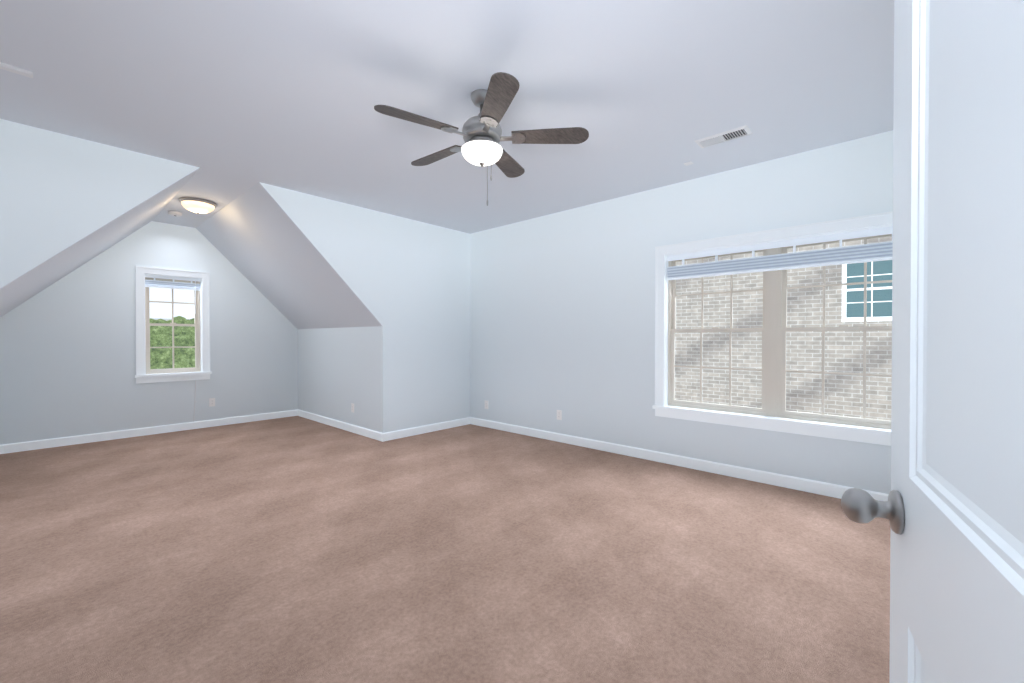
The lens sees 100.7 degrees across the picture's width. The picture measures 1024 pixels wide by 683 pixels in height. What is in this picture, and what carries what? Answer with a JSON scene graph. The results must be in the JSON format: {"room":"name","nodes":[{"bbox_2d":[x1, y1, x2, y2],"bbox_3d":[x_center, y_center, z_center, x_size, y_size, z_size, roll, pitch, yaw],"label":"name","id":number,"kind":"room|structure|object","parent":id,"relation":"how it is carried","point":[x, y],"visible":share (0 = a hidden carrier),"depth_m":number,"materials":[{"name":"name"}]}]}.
{"room":"empty bedroom","nodes":[
{"label":"empty bedroom","id":0,"kind":"room"},
{"bbox_2d":[0,168,199,316],"bbox_3d":[-4.181,-0.904,4.082,2.579,1.458,1.426,0,1,42],"label":"ceiling","id":1,"kind":"structure","parent":0,"point":[24,287],"depth_m":3.87,"materials":[{"name":"white paint"}]},
{"bbox_2d":[0,221,297,444],"bbox_3d":[-4.521,-0.228,5.670,0.150,2.840,3.712,0,1,42],"label":"wall","id":2,"kind":"structure","parent":0,"point":[68,355],"depth_m":5.25,"materials":[{"name":"white paint"}]},
{"bbox_2d":[0,410,295,453],"bbox_3d":[-4.461,1.143,5.625,0.014,0.100,3.112,0,1,42],"label":"baseboard","id":3,"kind":"structure","parent":2,"relation":"attached to","point":[96,437],"depth_m":5.31,"materials":[{"name":"white wood"}]},
{"bbox_2d":[134,266,211,383],"bbox_3d":[-4.505,-0.213,5.647,0.185,1.478,0.805,0,1,42],"label":"window","id":4,"kind":"structure","parent":2,"relation":"in","point":[151,281],"depth_m":5.63,"materials":[{"name":"beige plastic"}]},
{"bbox_2d":[209,398,214,406],"bbox_3d":[-4.191,0.851,5.926,0.007,0.116,0.072,0,1,42],"label":"outlet","id":5,"kind":"object","parent":2,"relation":"attached to","point":[211,402],"visible":1,"depth_m":5.92,"materials":[{"name":"white plastic"}]},
{"bbox_2d":[0,119,469,432],"bbox_3d":[-3.040,-0.161,3.516,0.120,2.740,7.427,0,1,42],"label":"wall","id":6,"kind":"structure","parent":0,"point":[407,280],"depth_m":4.80,"materials":[{"name":"white paint"}]},
{"bbox_2d":[384,417,471,440],"bbox_3d":[-1.071,1.143,5.597,0.014,0.100,1.380,0,1,42],"label":"baseboard","id":7,"kind":"structure","parent":6,"relation":"attached to","point":[392,435],"depth_m":5.53,"materials":[{"name":"white wood"}]},
{"bbox_2d":[196,182,381,328],"bbox_3d":[-2.914,-0.915,5.480,2.579,1.458,1.426,0,1,42],"label":"ceiling","id":8,"kind":"structure","parent":0,"point":[256,237],"depth_m":5.20,"materials":[{"name":"white paint"}]},
{"bbox_2d":[298,326,377,430],"bbox_3d":[-2.503,0.475,6.033,2.460,1.430,0.130,0,1,42],"label":"wall","id":9,"kind":"structure","parent":0,"point":[337,372],"depth_m":5.80,"materials":[{"name":"white paint"}]},
{"bbox_2d":[296,409,383,441],"bbox_3d":[-2.467,1.141,5.908,2.500,0.100,0.014,0,1,42],"label":"baseboard","id":10,"kind":"structure","parent":9,"relation":"attached to","point":[376,435],"depth_m":5.73,"materials":[{"name":"white wood"}]},
{"bbox_2d":[0,416,890,682],"bbox_3d":[-2.164,1.276,2.733,7.604,0.120,7.427,0,1,42],"label":"floor","id":11,"kind":"structure","parent":0,"point":[295,549],"depth_m":2.30,"materials":[{"name":"brown carpet"}]},
{"bbox_2d":[0,0,893,233],"bbox_3d":[-2.164,-1.594,2.710,7.604,0.140,7.427,0,1,42],"label":"ceiling","id":12,"kind":"structure","parent":0,"point":[233,99],"depth_m":2.54,"materials":[{"name":"white paint"}]},
{"bbox_2d":[0,62,32,77],"bbox_3d":[-2.771,-1.514,2.366,0.060,0.016,0.130,0,1,42],"label":"vent","id":13,"kind":"object","parent":12,"relation":"attached to","point":[16,70],"visible":0.95,"depth_m":2.36,"materials":[{"name":"white metal"}]},
{"bbox_2d":[168,211,181,216],"bbox_3d":[-4.029,-1.523,5.072,0.136,0.040,0.136,0,1,42],"label":"smoke detector","id":14,"kind":"object","parent":12,"relation":"attached to","point":[175,213],"visible":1,"depth_m":5.04,"materials":[{"name":"white plastic"}]},
{"bbox_2d":[179,197,216,213],"bbox_3d":[-3.465,-1.474,4.683,0.340,0.132,0.340,0,1,42],"label":"dome ceiling light","id":15,"kind":"object","parent":12,"relation":"attached to","point":[197,205],"visible":1,"depth_m":4.59,"materials":[{"name":"white glass"}]},
{"bbox_2d":[374,72,588,205],"bbox_3d":[-0.227,-1.173,2.653,1.220,0.701,1.255,0,1,42],"label":"ceiling fan","id":16,"kind":"object","parent":12,"relation":"hanging from","point":[481,134],"visible":1,"depth_m":2.55,"materials":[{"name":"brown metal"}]},
{"bbox_2d":[683,161,693,165],"bbox_3d":[1.518,-1.528,3.643,0.064,0.007,0.064,0,1,42],"label":"ceiling plate","id":17,"kind":"object","parent":12,"relation":"attached to","point":[689,163],"visible":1,"depth_m":3.63,"materials":[{"name":"white plastic"}]},
{"bbox_2d":[695,125,752,147],"bbox_3d":[1.579,-1.522,3.173,0.360,0.013,0.170,0,1,42],"label":"ceiling vent","id":18,"kind":"object","parent":12,"relation":"in","point":[738,132],"visible":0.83,"depth_m":3.16,"materials":[{"name":"white metal"}]},
{"bbox_2d":[470,130,892,493],"bbox_3d":[1.217,-0.169,4.567,5.074,2.740,0.150,0,1,42],"label":"wall","id":19,"kind":"structure","parent":0,"point":[562,310],"depth_m":4.47,"materials":[{"name":"white paint"}]},
{"bbox_2d":[557,410,561,419],"bbox_3d":[0.562,0.877,5.064,0.072,0.116,0.007,0,1,42],"label":"electrical outlet","id":20,"kind":"object","parent":19,"relation":"attached to","point":[559,414],"visible":1,"depth_m":5.06,"materials":[{"name":"white plastic"}]},
{"bbox_2d":[472,417,888,500],"bbox_3d":[1.162,1.152,4.517,4.774,0.100,0.014,0,1,42],"label":"baseboard","id":21,"kind":"structure","parent":19,"relation":"attached to","point":[811,486],"depth_m":4.01,"materials":[{"name":"white wood"}]},
{"bbox_2d":[652,211,892,445],"bbox_3d":[2.226,-0.095,3.616,2.050,1.693,0.185,0,1,42],"label":"window","id":22,"kind":"structure","parent":19,"relation":"in","point":[775,262],"depth_m":3.62,"materials":[{"name":"beige plastic"}]},
{"bbox_3d":[0.597,-0.135,0.218,0.150,2.740,7.427,0,1,42],"label":"wall","id":23,"kind":"structure","parent":0,"visible":0},
{"bbox_2d":[841,0,1023,682],"bbox_3d":[0.444,0.207,0.365,0.183,2.030,0.821,0,1,32],"label":"door","id":24,"kind":"structure","parent":23,"relation":"in","point":[951,509],"depth_m":0.49,"materials":[{"name":"white paint"}]},
{"label":"outside","id":25,"kind":"structure","parent":0,"visible":0},
{"bbox_2d":[150,316,194,368],"bbox_3d":[-11.379,1.906,11.683,1.035,5.479,26.000,0,1,42],"label":"trees","id":26,"kind":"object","parent":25,"point":[184,340],"depth_m":12.65,"materials":[{"name":"green plant"}]},
{"bbox_2d":[675,236,891,420],"bbox_3d":[4.065,-1.077,8.197,23.000,11.500,0.237,0,1,42],"label":"brick house","id":27,"kind":"structure","parent":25,"point":[694,347],"depth_m":7.27,"materials":[{"name":"white brick"}]}
]}

